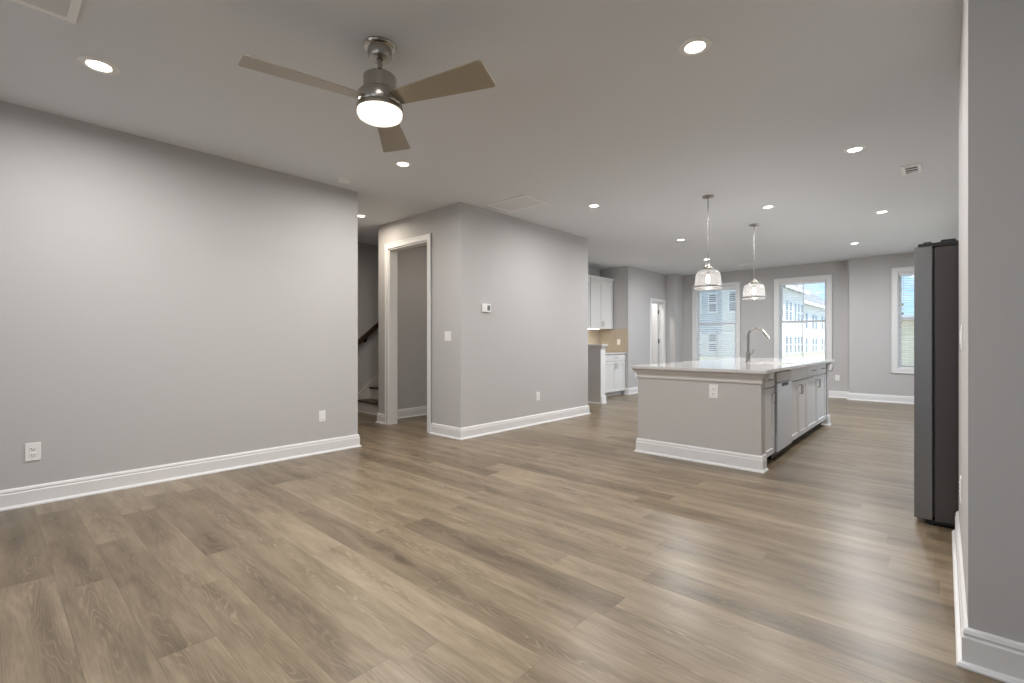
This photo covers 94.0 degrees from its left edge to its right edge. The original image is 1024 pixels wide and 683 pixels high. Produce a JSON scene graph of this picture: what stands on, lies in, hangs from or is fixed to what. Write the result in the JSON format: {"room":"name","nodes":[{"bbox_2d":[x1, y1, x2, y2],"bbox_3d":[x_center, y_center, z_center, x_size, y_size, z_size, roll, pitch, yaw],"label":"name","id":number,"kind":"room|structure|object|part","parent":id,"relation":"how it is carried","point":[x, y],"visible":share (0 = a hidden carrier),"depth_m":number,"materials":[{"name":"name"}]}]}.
{"room":"living room","nodes":[
{"label":"living room","id":0,"kind":"room"},
{"bbox_2d":[0,101,357,489],"bbox_3d":[-3.380,-0.240,3.328,0.120,2.740,4.990,0,0,42],"label":"wall","id":1,"kind":"structure","parent":0,"point":[161,303],"depth_m":3.83,"materials":[{"name":"grey paint"}]},
{"bbox_2d":[25,442,40,461],"bbox_3d":[-3.315,0.763,3.304,0.009,0.124,0.078,0,0,42],"label":"wall outlet","id":2,"kind":"object","parent":1,"relation":"attached to","point":[32,450],"visible":1,"depth_m":3.30,"materials":[{"name":"white plastic"}]},
{"bbox_2d":[0,434,361,511],"bbox_3d":[-4.193,1.063,4.085,2.400,0.134,5.020,0,0,42],"label":"baseboard","id":3,"kind":"structure","parent":1,"relation":"attached to","point":[14,498],"depth_m":3.82,"materials":[{"name":"white paint"}]},
{"bbox_2d":[319,410,325,421],"bbox_3d":[-1.923,0.757,4.839,0.010,0.114,0.070,0,0,42],"label":"wall outlet","id":4,"kind":"object","parent":1,"relation":"attached to","point":[322,414],"visible":1,"depth_m":4.84,"materials":[{"name":"white plastic"}]},
{"bbox_2d":[358,242,377,392],"bbox_3d":[-1.341,-0.240,9.106,0.120,2.740,6.310,0,0,42],"label":"wall","id":5,"kind":"structure","parent":0,"point":[367,253],"depth_m":7.87,"materials":[{"name":"grey paint"}]},
{"bbox_2d":[358,322,377,344],"bbox_3d":[-1.960,-0.618,8.257,0.101,1.691,2.000,0,0,42],"label":"handrail","id":6,"kind":"object","parent":5,"relation":"attached to","point":[371,330],"visible":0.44,"depth_m":7.78,"materials":[{"name":"brown wood"}]},
{"bbox_2d":[397,245,426,408],"bbox_3d":[-0.138,-0.240,8.765,0.100,2.740,5.200,0,0,42],"label":"wall","id":7,"kind":"structure","parent":0,"point":[411,263],"depth_m":7.18,"materials":[{"name":"grey paint"}]},
{"bbox_2d":[378,202,467,427],"bbox_3d":[-1.186,-0.240,6.124,1.715,2.740,0.120,0,0,42],"label":"wall","id":8,"kind":"structure","parent":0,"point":[448,225],"depth_m":5.70,"materials":[{"name":"grey paint"}]},
{"bbox_2d":[385,233,431,433],"bbox_3d":[-1.321,-0.099,6.232,0.994,2.457,0.148,0,0,42],"label":"door frame","id":9,"kind":"structure","parent":8,"relation":"attached to","point":[391,249],"depth_m":6.47,"materials":[{"name":"white paint"}]},
{"bbox_2d":[445,331,450,340],"bbox_3d":[-0.761,-0.060,5.651,0.115,0.117,0.010,0,0,42],"label":"light switch","id":10,"kind":"object","parent":8,"relation":"attached to","point":[448,333],"visible":1,"depth_m":5.64,"materials":[{"name":"white plastic"}]},
{"bbox_2d":[0,0,961,275],"bbox_3d":[1.164,-1.685,5.154,9.400,0.150,14.200,0,0,42],"label":"ceiling","id":11,"kind":"structure","parent":0,"point":[590,101],"depth_m":3.26,"materials":[{"name":"white paint"}]},
{"bbox_2d":[11,0,81,23],"bbox_3d":[-2.222,-1.604,2.187,0.260,0.012,0.355,0,0,42],"label":"ceiling vent","id":12,"kind":"object","parent":11,"relation":"in","point":[67,10],"visible":1,"depth_m":2.28,"materials":[{"name":"white plastic"}]},
{"bbox_2d":[77,55,119,74],"bbox_3d":[-2.406,-1.606,2.781,0.192,0.008,0.192,0,0,42],"label":"recessed light","id":13,"kind":"object","parent":11,"relation":"in","point":[96,64],"visible":1,"depth_m":2.77,"materials":[{"name":"white plastic"}]},
{"bbox_2d":[337,176,350,183],"bbox_3d":[-1.661,-1.591,4.719,0.136,0.039,0.136,0,0,42],"label":"smoke detector","id":14,"kind":"object","parent":11,"relation":"attached to","point":[342,179],"visible":1,"depth_m":4.68,"materials":[{"name":"white plastic"}]},
{"bbox_2d":[238,36,494,151],"bbox_3d":[-0.730,-1.407,2.506,1.205,0.406,1.173,0,0,42],"label":"ceiling fan","id":15,"kind":"object","parent":11,"relation":"hanging from","point":[379,103],"visible":1,"depth_m":2.49,"materials":[{"name":"brown wood"}]},
{"bbox_3d":[-1.038,-1.307,2.384,0.562,0.041,0.182,0,0,-37],"label":"blade","id":16,"kind":"part","parent":15,"relation":"part of","materials":[{"name":"brown wood"}]},
{"bbox_2d":[357,101,401,126],"bbox_3d":[-0.720,-1.229,2.602,0.240,0.050,0.240,0,0,42],"label":"diffuser","id":17,"kind":"object","parent":15,"relation":"attached to","point":[374,113],"depth_m":2.54,"materials":[{"name":"beige glass"}]},
{"bbox_3d":[-0.750,-1.307,2.986,0.182,0.041,0.562,0,0,-7],"label":"blade","id":18,"kind":"part","parent":15,"relation":"part of","materials":[{"name":"brown wood"}]},
{"bbox_3d":[-0.372,-1.307,2.436,0.562,0.041,0.182,0,0,23],"label":"blade","id":19,"kind":"part","parent":15,"relation":"part of","materials":[{"name":"brown wood"}]},
{"bbox_2d":[394,160,411,166],"bbox_3d":[-0.987,-1.606,4.321,0.160,0.008,0.160,0,0,42],"label":"recessed light","id":20,"kind":"object","parent":11,"relation":"in","point":[401,163],"visible":1,"depth_m":4.30,"materials":[{"name":"beige"}]},
{"bbox_2d":[487,194,547,211],"bbox_3d":[0.060,-1.604,5.567,0.590,0.012,0.410,0,0,42],"label":"ceiling vent","id":21,"kind":"object","parent":11,"relation":"in","point":[521,202],"visible":1,"depth_m":5.54,"materials":[{"name":"white plastic"}]},
{"bbox_2d":[587,203,600,207],"bbox_3d":[0.970,-1.606,5.647,0.160,0.008,0.160,0,0,42],"label":"recessed light","id":22,"kind":"object","parent":11,"relation":"in","point":[594,205],"visible":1,"depth_m":5.63,"materials":[{"name":"beige"}]},
{"bbox_2d":[679,36,711,55],"bbox_3d":[0.998,-1.606,2.602,0.170,0.008,0.170,0,0,42],"label":"recessed light","id":23,"kind":"object","parent":11,"relation":"in","point":[697,45],"visible":1,"depth_m":2.59,"materials":[{"name":"beige"}]},
{"bbox_2d":[694,195,722,289],"bbox_3d":[2.173,-1.097,5.292,0.301,1.025,0.301,0,0,42],"label":"pendant light","id":24,"kind":"object","parent":11,"relation":"hanging from","point":[707,269],"visible":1,"depth_m":5.28,"materials":[{"name":"glass"}]},
{"bbox_3d":[2.173,-1.218,5.292,0.020,0.745,0.020,0,0,42],"label":"rod","id":25,"kind":"part","parent":24,"relation":"part of","materials":[{"name":"silver metal"}]},
{"bbox_3d":[2.173,-0.689,5.292,0.294,0.207,0.294,0,0,42],"label":"lamp shade","id":26,"kind":"part","parent":24,"relation":"part of","materials":[{"name":"clear glass"}]},
{"bbox_2d":[742,223,765,299],"bbox_3d":[3.334,-1.097,6.575,0.301,1.025,0.301,0,0,42],"label":"pendant light","id":27,"kind":"object","parent":11,"relation":"hanging from","point":[753,282],"visible":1,"depth_m":6.56,"materials":[{"name":"glass"}]},
{"bbox_3d":[3.334,-1.218,6.575,0.020,0.745,0.020,0,0,42],"label":"rod","id":28,"kind":"part","parent":27,"relation":"part of","materials":[{"name":"silver metal"}]},
{"bbox_3d":[3.334,-0.689,6.575,0.294,0.207,0.294,0,0,42],"label":"lamp shade","id":29,"kind":"part","parent":27,"relation":"part of","materials":[{"name":"clear glass"}]},
{"bbox_2d":[760,205,775,208],"bbox_3d":[3.055,-1.606,5.698,0.160,0.008,0.160,0,0,42],"label":"recessed light","id":30,"kind":"object","parent":11,"relation":"in","point":[765,206],"visible":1,"depth_m":5.68,"materials":[{"name":"beige"}]},
{"bbox_2d":[843,145,866,152],"bbox_3d":[2.870,-1.606,3.994,0.160,0.008,0.160,0,0,42],"label":"recessed light","id":31,"kind":"object","parent":11,"relation":"in","point":[858,148],"visible":1,"depth_m":3.98,"materials":[{"name":"beige"}]},
{"bbox_2d":[874,210,889,213],"bbox_3d":[4.586,-1.606,5.917,0.160,0.008,0.160,0,0,42],"label":"recessed light","id":32,"kind":"object","parent":11,"relation":"in","point":[880,211],"visible":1,"depth_m":5.89,"materials":[{"name":"beige"}]},
{"bbox_2d":[901,163,922,174],"bbox_3d":[3.721,-1.604,4.445,0.146,0.012,0.285,0,0,42],"label":"ceiling vent","id":33,"kind":"object","parent":11,"relation":"in","point":[913,168],"visible":1,"depth_m":4.44,"materials":[{"name":"white plastic"}]},
{"bbox_2d":[0,393,1004,682],"bbox_3d":[1.164,1.190,5.154,9.400,0.120,14.200,0,0,42],"label":"floor","id":34,"kind":"structure","parent":0,"point":[559,551],"depth_m":2.37,"materials":[{"name":"brown wood"}]},
{"bbox_2d":[358,374,377,414],"bbox_3d":[-1.609,0.239,7.971,1.004,1.782,2.208,0,0,42],"label":"staircase","id":35,"kind":"structure","parent":34,"relation":"on","point":[368,396],"depth_m":7.74,"materials":[{"name":"white paint"}]},
{"bbox_2d":[605,354,624,395],"bbox_3d":[1.926,0.695,10.109,0.652,0.870,0.813,0,0,42],"label":"base cabinet","id":36,"kind":"object","parent":34,"relation":"on","point":[614,363],"visible":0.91,"depth_m":9.89,"materials":[{"name":"white paint"}]},
{"bbox_3d":[2.000,0.729,9.767,0.021,0.628,0.398,0,0,42],"label":"door","id":37,"kind":"part","parent":36,"relation":"part of","materials":[{"name":"white paint"}]},
{"bbox_3d":[2.136,0.339,9.918,0.021,0.134,0.806,0,0,42],"label":"drawer","id":38,"kind":"part","parent":36,"relation":"part of","materials":[{"name":"white paint"}]},
{"bbox_3d":[2.273,0.729,10.069,0.021,0.628,0.398,0,0,42],"label":"door","id":39,"kind":"part","parent":36,"relation":"part of","materials":[{"name":"white paint"}]},
{"bbox_2d":[632,362,832,473],"bbox_3d":[2.804,0.702,5.705,1.248,0.857,3.308,0,0,42],"label":"kitchen island","id":40,"kind":"object","parent":34,"relation":"on","point":[678,418],"visible":0.7,"depth_m":4.46,"materials":[{"name":"grey paint"}]},
{"bbox_3d":[2.804,0.321,5.705,1.248,0.095,3.308,0,0,42],"label":"crown moulding","id":41,"kind":"part","parent":40,"relation":"part of","materials":[{"name":"white paint"}]},
{"bbox_3d":[2.804,1.060,5.705,1.220,0.141,3.280,0,0,42],"label":"baseboard","id":42,"kind":"part","parent":40,"relation":"part of","materials":[{"name":"white paint"}]},
{"bbox_2d":[709,384,717,397],"bbox_3d":[1.853,0.458,4.388,0.082,0.124,0.009,0,0,42],"label":"wall outlet","id":43,"kind":"object","parent":40,"relation":"attached to","point":[713,389],"visible":1,"depth_m":4.39,"materials":[{"name":"white plastic"}]},
{"bbox_2d":[631,357,834,373],"bbox_3d":[2.812,0.259,5.701,1.257,0.028,3.375,0,0,42],"label":"island countertop","id":44,"kind":"structure","parent":40,"relation":"on","point":[738,364],"depth_m":4.87,"materials":[{"name":"stone"}]},
{"bbox_2d":[746,327,770,361],"bbox_3d":[2.868,0.039,5.566,0.272,0.412,0.060,0,0,42],"label":"faucet","id":45,"kind":"object","parent":44,"relation":"on","point":[766,335],"visible":0.97,"depth_m":5.61,"materials":[{"name":"silver metal"}]},
{"bbox_3d":[2.851,-0.011,5.581,0.196,0.312,0.029,0,0,42],"label":"spout","id":46,"kind":"part","parent":45,"relation":"part of","materials":[{"name":"silver metal"}]},
{"bbox_3d":[4.018,1.060,6.697,0.755,0.141,0.180,0,0,42],"label":"baseboard","id":47,"kind":"part","parent":40,"relation":"part of","materials":[{"name":"white paint"}]},
{"bbox_2d":[765,373,776,456],"bbox_3d":[2.126,0.702,4.542,0.652,0.857,0.343,0,0,42],"label":"base cabinet","id":48,"kind":"object","parent":34,"relation":"on","point":[769,389],"visible":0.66,"depth_m":4.37,"materials":[{"name":"white paint"}]},
{"bbox_3d":[2.337,0.352,4.351,0.021,0.134,0.336,0,0,42],"label":"drawer","id":49,"kind":"part","parent":48,"relation":"part of","materials":[{"name":"white paint"}]},
{"bbox_3d":[2.337,0.735,4.351,0.021,0.616,0.336,0,0,42],"label":"door","id":50,"kind":"part","parent":48,"relation":"part of","materials":[{"name":"white paint"}]},
{"bbox_2d":[767,370,791,458],"bbox_3d":[2.454,0.707,4.906,0.624,0.847,0.595,0,0,42],"label":"dishwasher","id":51,"kind":"object","parent":34,"relation":"on","point":[782,386],"visible":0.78,"depth_m":4.63,"materials":[{"name":"silver metal"}]},
{"bbox_3d":[2.678,0.720,4.727,0.047,0.650,0.558,0,0,42],"label":"door","id":52,"kind":"part","parent":51,"relation":"part of","materials":[{"name":"silver metal"}]},
{"bbox_3d":[2.674,0.343,4.726,0.043,0.095,0.565,0,0,42],"label":"control panel","id":53,"kind":"part","parent":51,"relation":"part of","materials":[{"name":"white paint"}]},
{"bbox_2d":[777,364,806,441],"bbox_3d":[2.937,0.702,5.436,0.652,0.857,0.818,0,0,42],"label":"base cabinet","id":54,"kind":"object","parent":34,"relation":"on","point":[798,375],"visible":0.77,"depth_m":5.24,"materials":[{"name":"white paint"}]},
{"bbox_3d":[3.010,0.735,5.093,0.021,0.616,0.401,0,0,42],"label":"door","id":55,"kind":"part","parent":54,"relation":"part of","materials":[{"name":"white paint"}]},
{"bbox_3d":[3.285,0.735,5.397,0.021,0.616,0.401,0,0,42],"label":"door","id":56,"kind":"part","parent":54,"relation":"part of","materials":[{"name":"white paint"}]},
{"bbox_2d":[799,363,825,436],"bbox_3d":[3.602,0.702,6.170,0.652,0.857,1.148,0,0,42],"label":"base cabinet","id":57,"kind":"object","parent":34,"relation":"on","point":[816,374],"visible":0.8,"depth_m":5.93,"materials":[{"name":"white paint"}]},
{"bbox_3d":[3.619,0.352,5.766,0.021,0.134,0.566,0,0,42],"label":"drawer","id":58,"kind":"part","parent":57,"relation":"part of","materials":[{"name":"white paint"}]},
{"bbox_3d":[3.619,0.735,5.766,0.021,0.616,0.566,0,0,42],"label":"door","id":59,"kind":"part","parent":57,"relation":"part of","materials":[{"name":"white paint"}]},
{"bbox_3d":[4.006,0.735,6.192,0.021,0.616,0.566,0,0,42],"label":"door","id":60,"kind":"part","parent":57,"relation":"part of","materials":[{"name":"white paint"}]},
{"bbox_3d":[4.006,0.352,6.192,0.021,0.134,0.566,0,0,42],"label":"drawer","id":61,"kind":"part","parent":57,"relation":"part of","materials":[{"name":"white paint"}]},
{"bbox_2d":[914,238,958,527],"bbox_3d":[3.082,0.255,3.060,0.744,1.750,0.909,0,0,42],"label":"refrigerator","id":62,"kind":"object","parent":34,"relation":"on","point":[936,265],"visible":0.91,"depth_m":2.90,"materials":[{"name":"grey metal"}]},
{"bbox_3d":[2.670,0.255,3.092,0.087,1.679,0.402,0,0,42],"label":"door","id":63,"kind":"part","parent":62,"relation":"part of","materials":[{"name":"silver metal"}]},
{"bbox_3d":[1.405,0.695,9.535,0.652,0.870,0.723,0,0,42],"label":"base cabinet","id":64,"kind":"object","parent":34,"relation":"on","visible":0},
{"bbox_2d":[605,352,625,353],"bbox_3d":[1.680,0.244,9.843,0.645,0.029,1.550,0,0,42],"label":"countertop","id":65,"kind":"structure","parent":64,"relation":"on","point":[605,352],"depth_m":9.98,"materials":[{"name":"stone"}]},
{"bbox_2d":[468,204,587,426],"bbox_3d":[0.289,-0.240,6.575,0.135,2.740,2.530,0,0,42],"label":"wall","id":66,"kind":"structure","parent":0,"point":[533,277],"depth_m":6.31,"materials":[{"name":"grey paint"}]},
{"bbox_2d":[482,303,490,311],"bbox_3d":[-0.310,-0.406,5.795,0.026,0.103,0.136,0,0,42],"label":"thermostat","id":67,"kind":"object","parent":66,"relation":"attached to","point":[485,307],"visible":1,"depth_m":5.78,"materials":[{"name":"white plastic"}]},
{"bbox_2d":[430,405,590,439],"bbox_3d":[-0.011,1.063,6.766,0.895,0.134,2.710,0,0,42],"label":"baseboard","id":68,"kind":"structure","parent":66,"relation":"attached to","point":[447,431],"depth_m":6.02,"materials":[{"name":"white paint"}]},
{"bbox_2d":[536,392,539,400],"bbox_3d":[0.359,0.750,6.545,0.009,0.117,0.072,0,0,42],"label":"wall outlet","id":69,"kind":"object","parent":66,"relation":"attached to","point":[537,393],"visible":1,"depth_m":6.53,"materials":[{"name":"white plastic"}]},
{"bbox_2d":[588,267,599,276],"bbox_3d":[0.949,-0.240,9.621,0.120,2.740,2.870,0,0,42],"label":"wall","id":70,"kind":"structure","parent":0,"point":[591,271],"depth_m":10.48,"materials":[{"name":"grey paint"}]},
{"bbox_2d":[588,274,590,327],"bbox_3d":[1.258,-0.812,9.594,0.369,1.085,0.665,0,0,42],"label":"upper cabinet","id":71,"kind":"object","parent":70,"relation":"attached to","point":[589,276],"visible":0.16,"depth_m":9.70,"materials":[{"name":"white paint"}]},
{"bbox_3d":[1.476,-0.777,9.621,0.021,1.005,0.326,0,0,42],"label":"door","id":72,"kind":"part","parent":71,"relation":"part of","materials":[{"name":"white paint"}]},
{"bbox_2d":[589,275,613,328],"bbox_3d":[1.790,-0.812,10.181,0.369,1.085,0.890,0,0,42],"label":"upper cabinet","id":73,"kind":"object","parent":70,"relation":"attached to","point":[601,288],"visible":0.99,"depth_m":10.06,"materials":[{"name":"white paint"}]},
{"bbox_3d":[1.747,-0.777,9.920,0.021,1.005,0.439,0,0,42],"label":"door","id":74,"kind":"part","parent":73,"relation":"part of","materials":[{"name":"white paint"}]},
{"bbox_3d":[1.788,-1.323,10.184,0.362,0.065,0.890,0,0,42],"label":"crown","id":75,"kind":"part","parent":73,"relation":"part of","materials":[{"name":"white paint"}]},
{"bbox_3d":[2.046,-0.777,10.250,0.021,1.005,0.439,0,0,42],"label":"door","id":76,"kind":"part","parent":73,"relation":"part of","materials":[{"name":"white paint"}]},
{"bbox_2d":[588,329,627,351],"bbox_3d":[1.695,-0.019,9.834,0.695,0.497,1.547,0,0,42],"label":"backsplash","id":77,"kind":"structure","parent":70,"relation":"attached to","point":[595,336],"depth_m":10.40,"materials":[{"name":"tile"}]},
{"bbox_3d":[1.438,-0.019,10.062,0.007,0.497,1.540,0,0,42],"label":"tile panel","id":78,"kind":"part","parent":77,"relation":"part of","materials":[{"name":"beige tile"}]},
{"bbox_2d":[588,344,607,403],"bbox_3d":[1.273,0.590,9.053,1.125,1.080,0.207,0,0,42],"label":"wall","id":79,"kind":"structure","parent":0,"point":[596,352],"depth_m":8.73,"materials":[{"name":"grey paint"}]},
{"bbox_3d":[1.257,0.630,9.079,1.065,1.000,0.140,0,0,42],"label":"panel","id":80,"kind":"part","parent":79,"relation":"part of","materials":[{"name":"grey paint"}]},
{"bbox_3d":[1.667,0.630,8.707,0.047,1.000,0.156,0,0,42],"label":"trim","id":81,"kind":"part","parent":79,"relation":"part of","materials":[{"name":"white paint"}]},
{"bbox_2d":[600,266,630,393],"bbox_3d":[2.212,-0.240,10.494,0.820,2.740,0.120,0,0,42],"label":"wall","id":82,"kind":"structure","parent":0,"point":[621,276],"depth_m":10.25,"materials":[{"name":"grey paint"}]},
{"bbox_2d":[631,267,664,387],"bbox_3d":[3.083,-0.240,10.933,0.120,2.740,1.700,0,0,42],"label":"wall","id":83,"kind":"structure","parent":0,"point":[645,285],"depth_m":10.62,"materials":[{"name":"grey paint"}]},
{"bbox_2d":[624,387,637,394],"bbox_3d":[2.781,1.063,10.548,0.110,0.134,1.025,0,0,42],"label":"baseboard","id":84,"kind":"structure","parent":83,"relation":"attached to","point":[634,390],"depth_m":10.23,"materials":[{"name":"white paint"}]},
{"bbox_2d":[652,304,659,363],"bbox_3d":[3.274,0.104,11.687,0.660,2.028,0.116,0,0,42],"label":"door","id":85,"kind":"structure","parent":83,"relation":"in","point":[655,311],"depth_m":11.54,"materials":[{"name":"white paint"}]},
{"bbox_2d":[650,298,665,363],"bbox_3d":[3.377,0.064,11.247,0.142,2.132,0.804,0,0,42],"label":"trim","id":86,"kind":"structure","parent":83,"relation":"attached to","point":[661,303],"depth_m":11.46,"materials":[{"name":"white paint"}]},
{"bbox_2d":[665,274,682,362],"bbox_3d":[3.904,-0.240,11.660,0.360,2.740,0.480,0,0,42],"label":"column","id":87,"kind":"structure","parent":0,"point":[673,282],"depth_m":11.47,"materials":[{"name":"grey paint"}]},
{"bbox_2d":[652,260,848,391],"bbox_3d":[4.964,-0.240,11.117,4.820,2.740,0.140,0,0,42],"label":"wall","id":88,"kind":"structure","parent":0,"point":[759,313],"depth_m":10.41,"materials":[{"name":"grey paint"}]},
{"bbox_2d":[692,282,740,360],"bbox_3d":[4.815,-0.388,11.235,1.096,1.941,0.165,0,0,42],"label":"window","id":89,"kind":"structure","parent":88,"relation":"in","point":[737,285],"depth_m":11.24,"materials":[{"name":"white paint"}]},
{"bbox_2d":[697,287,735,358],"bbox_3d":[4.794,-0.388,11.212,0.884,1.737,0.060,0,0,42],"label":"window blind","id":90,"kind":"object","parent":89,"relation":"attached to","point":[729,334],"visible":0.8,"depth_m":11.21,"materials":[{"name":"white plastic"}]},
{"bbox_3d":[4.850,-0.828,11.274,0.896,0.860,0.030,0,0,42],"label":"sash","id":91,"kind":"part","parent":89,"relation":"part of","materials":[{"name":"clear glass"}]},
{"bbox_3d":[4.828,0.023,11.250,0.896,0.920,0.030,0,0,42],"label":"sash","id":92,"kind":"part","parent":89,"relation":"part of","materials":[{"name":"white plastic"}]},
{"bbox_2d":[774,274,831,369],"bbox_3d":[6.121,-0.388,10.051,1.061,1.941,0.165,0,0,42],"label":"window","id":93,"kind":"structure","parent":88,"relation":"in","point":[778,309],"depth_m":10.06,"materials":[{"name":"white paint"}]},
{"bbox_2d":[780,280,825,358],"bbox_3d":[6.099,-0.388,10.028,0.849,1.737,0.060,0,0,42],"label":"window blind","id":94,"kind":"object","parent":93,"relation":"attached to","point":[818,281],"visible":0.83,"depth_m":10.00,"materials":[{"name":"white plastic"}]},
{"bbox_3d":[6.156,-0.828,10.090,0.861,0.860,0.030,0,0,42],"label":"sash","id":95,"kind":"part","parent":93,"relation":"part of","materials":[{"name":"clear glass"}]},
{"bbox_3d":[6.134,0.023,10.066,0.861,0.920,0.030,0,0,42],"label":"sash","id":96,"kind":"part","parent":93,"relation":"part of","materials":[{"name":"white plastic"}]},
{"bbox_2d":[835,375,839,380],"bbox_3d":[6.536,0.730,9.591,0.072,0.117,0.009,0,0,42],"label":"wall outlet","id":97,"kind":"object","parent":88,"relation":"attached to","point":[837,377],"visible":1,"depth_m":9.59,"materials":[{"name":"white plastic"}]},
{"bbox_2d":[829,391,913,403],"bbox_3d":[5.902,1.063,9.677,0.885,0.134,5.679,0,0,-42],"label":"baseboard","id":98,"kind":"structure","parent":88,"relation":"attached to","point":[834,394],"depth_m":9.02,"materials":[{"name":"white paint"}]},
{"bbox_2d":[849,252,913,396],"bbox_3d":[7.391,-0.240,8.606,2.150,2.740,0.140,0,0,42],"label":"wall","id":99,"kind":"structure","parent":0,"point":[869,277],"depth_m":9.02,"materials":[{"name":"grey paint"}]},
{"bbox_2d":[891,266,913,373],"bbox_3d":[7.444,-0.388,8.541,1.021,1.941,0.165,0,0,42],"label":"window","id":100,"kind":"structure","parent":99,"relation":"in","point":[895,342],"depth_m":8.80,"materials":[{"name":"white paint"}]},
{"bbox_3d":[7.479,-0.828,8.580,0.821,0.860,0.030,0,0,42],"label":"sash","id":101,"kind":"part","parent":100,"relation":"part of","materials":[{"name":"white plastic"}]},
{"bbox_2d":[899,272,913,367],"bbox_3d":[7.423,-0.388,8.518,0.809,1.737,0.060,0,0,42],"label":"window blind","id":102,"kind":"object","parent":100,"relation":"attached to","point":[908,273],"visible":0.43,"depth_m":8.72,"materials":[{"name":"white plastic"}]},
{"bbox_3d":[7.457,0.023,8.555,0.821,0.920,0.030,0,0,42],"label":"sash","id":103,"kind":"part","parent":100,"relation":"part of","materials":[{"name":"white plastic"}]},
{"bbox_2d":[959,0,1023,642],"bbox_3d":[2.833,-0.240,1.576,1.960,2.740,1.540,0,0,42],"label":"wall","id":104,"kind":"structure","parent":0,"point":[991,53],"depth_m":1.62,"materials":[{"name":"grey paint"}]},
{"bbox_2d":[959,476,961,502],"bbox_3d":[2.157,0.710,2.296,0.009,0.117,0.072,0,0,42],"label":"wall outlet","id":105,"kind":"object","parent":104,"relation":"attached to","point":[960,481],"visible":1,"depth_m":2.27,"materials":[{"name":"white plastic"}]},
{"bbox_3d":[2.158,0.710,2.295,0.006,0.117,0.072,0,0,42],"label":"plate","id":106,"kind":"part","parent":105,"relation":"part of","materials":[{"name":"white plastic"}]},
{"bbox_2d":[960,324,962,349],"bbox_3d":[2.042,-0.020,2.171,0.010,0.117,0.072,0,0,42],"label":"light switch","id":107,"kind":"object","parent":104,"relation":"attached to","point":[961,330],"visible":1,"depth_m":2.14,"materials":[{"name":"white plastic"}]},
{"bbox_3d":[2.044,-0.020,2.169,0.006,0.117,0.072,0,0,42],"label":"plate","id":108,"kind":"part","parent":107,"relation":"part of","materials":[{"name":"white plastic"}]},
{"label":"outside","id":109,"kind":"structure","parent":0,"visible":0},
{"bbox_2d":[700,352,824,359],"bbox_3d":[50.326,1.430,70.389,160.000,0.200,148.100,0,0,42],"label":"ground","id":110,"kind":"structure","parent":109,"point":[823,352],"depth_m":42.33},
{"bbox_2d":[700,289,734,356],"bbox_3d":[13.373,-3.470,46.459,19.400,9.600,6.000,0,0,42],"label":"house","id":111,"kind":"structure","parent":110,"relation":"on","point":[725,289],"depth_m":39.70,"materials":[{"name":"blue"}]},
{"bbox_3d":[16.764,0.080,39.925,0.550,1.500,0.025,0,0,42],"label":"pane","id":112,"kind":"part","parent":111,"relation":"part of","materials":[{"name":"clear glass"}]},
{"bbox_3d":[16.764,-3.220,39.925,0.550,1.500,0.025,0,0,42],"label":"pane","id":113,"kind":"part","parent":111,"relation":"part of","materials":[{"name":"clear glass"}]},
{"bbox_3d":[17.822,-3.220,38.561,0.500,1.500,0.025,0,0,42],"label":"pane","id":114,"kind":"part","parent":111,"relation":"part of","materials":[{"name":"clear glass"}]},
{"bbox_2d":[782,285,809,355],"bbox_3d":[23.049,-2.770,48.755,10.950,8.200,9.800,0,0,42],"label":"townhouse","id":115,"kind":"structure","parent":110,"relation":"on","point":[790,346],"depth_m":45.25,"materials":[{"name":"white"}]},
{"bbox_3d":[25.034,0.280,43.445,0.025,1.500,0.750,0,0,42],"label":"pane","id":116,"kind":"part","parent":115,"relation":"part of","materials":[{"name":"clear glass"}]},
{"bbox_3d":[25.974,0.280,44.482,0.025,1.500,0.750,0,0,42],"label":"pane","id":117,"kind":"part","parent":115,"relation":"part of","materials":[{"name":"clear glass"}]},
{"bbox_2d":[794,285,824,353],"bbox_3d":[33.963,-3.570,61.536,10.950,9.800,23.800,0,0,42],"label":"townhouse","id":118,"kind":"structure","parent":110,"relation":"on","point":[812,330],"depth_m":55.36,"materials":[{"name":"white"}]},
{"bbox_2d":[902,315,913,365],"bbox_3d":[21.060,0.105,16.676,15.800,2.450,5.800,0,0,42],"label":"house","id":119,"kind":"structure","parent":110,"relation":"on","point":[904,342],"depth_m":18.50,"materials":[{"name":"beige"}]},
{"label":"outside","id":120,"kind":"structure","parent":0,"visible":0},
{"bbox_2d":[789,354,824,358],"bbox_3d":[50.335,1.325,63.700,8.000,0.010,138.000,0,0,42],"label":"road","id":121,"kind":"structure","parent":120,"point":[820,356],"depth_m":39.39,"materials":[{"name":"grey"}]}
]}

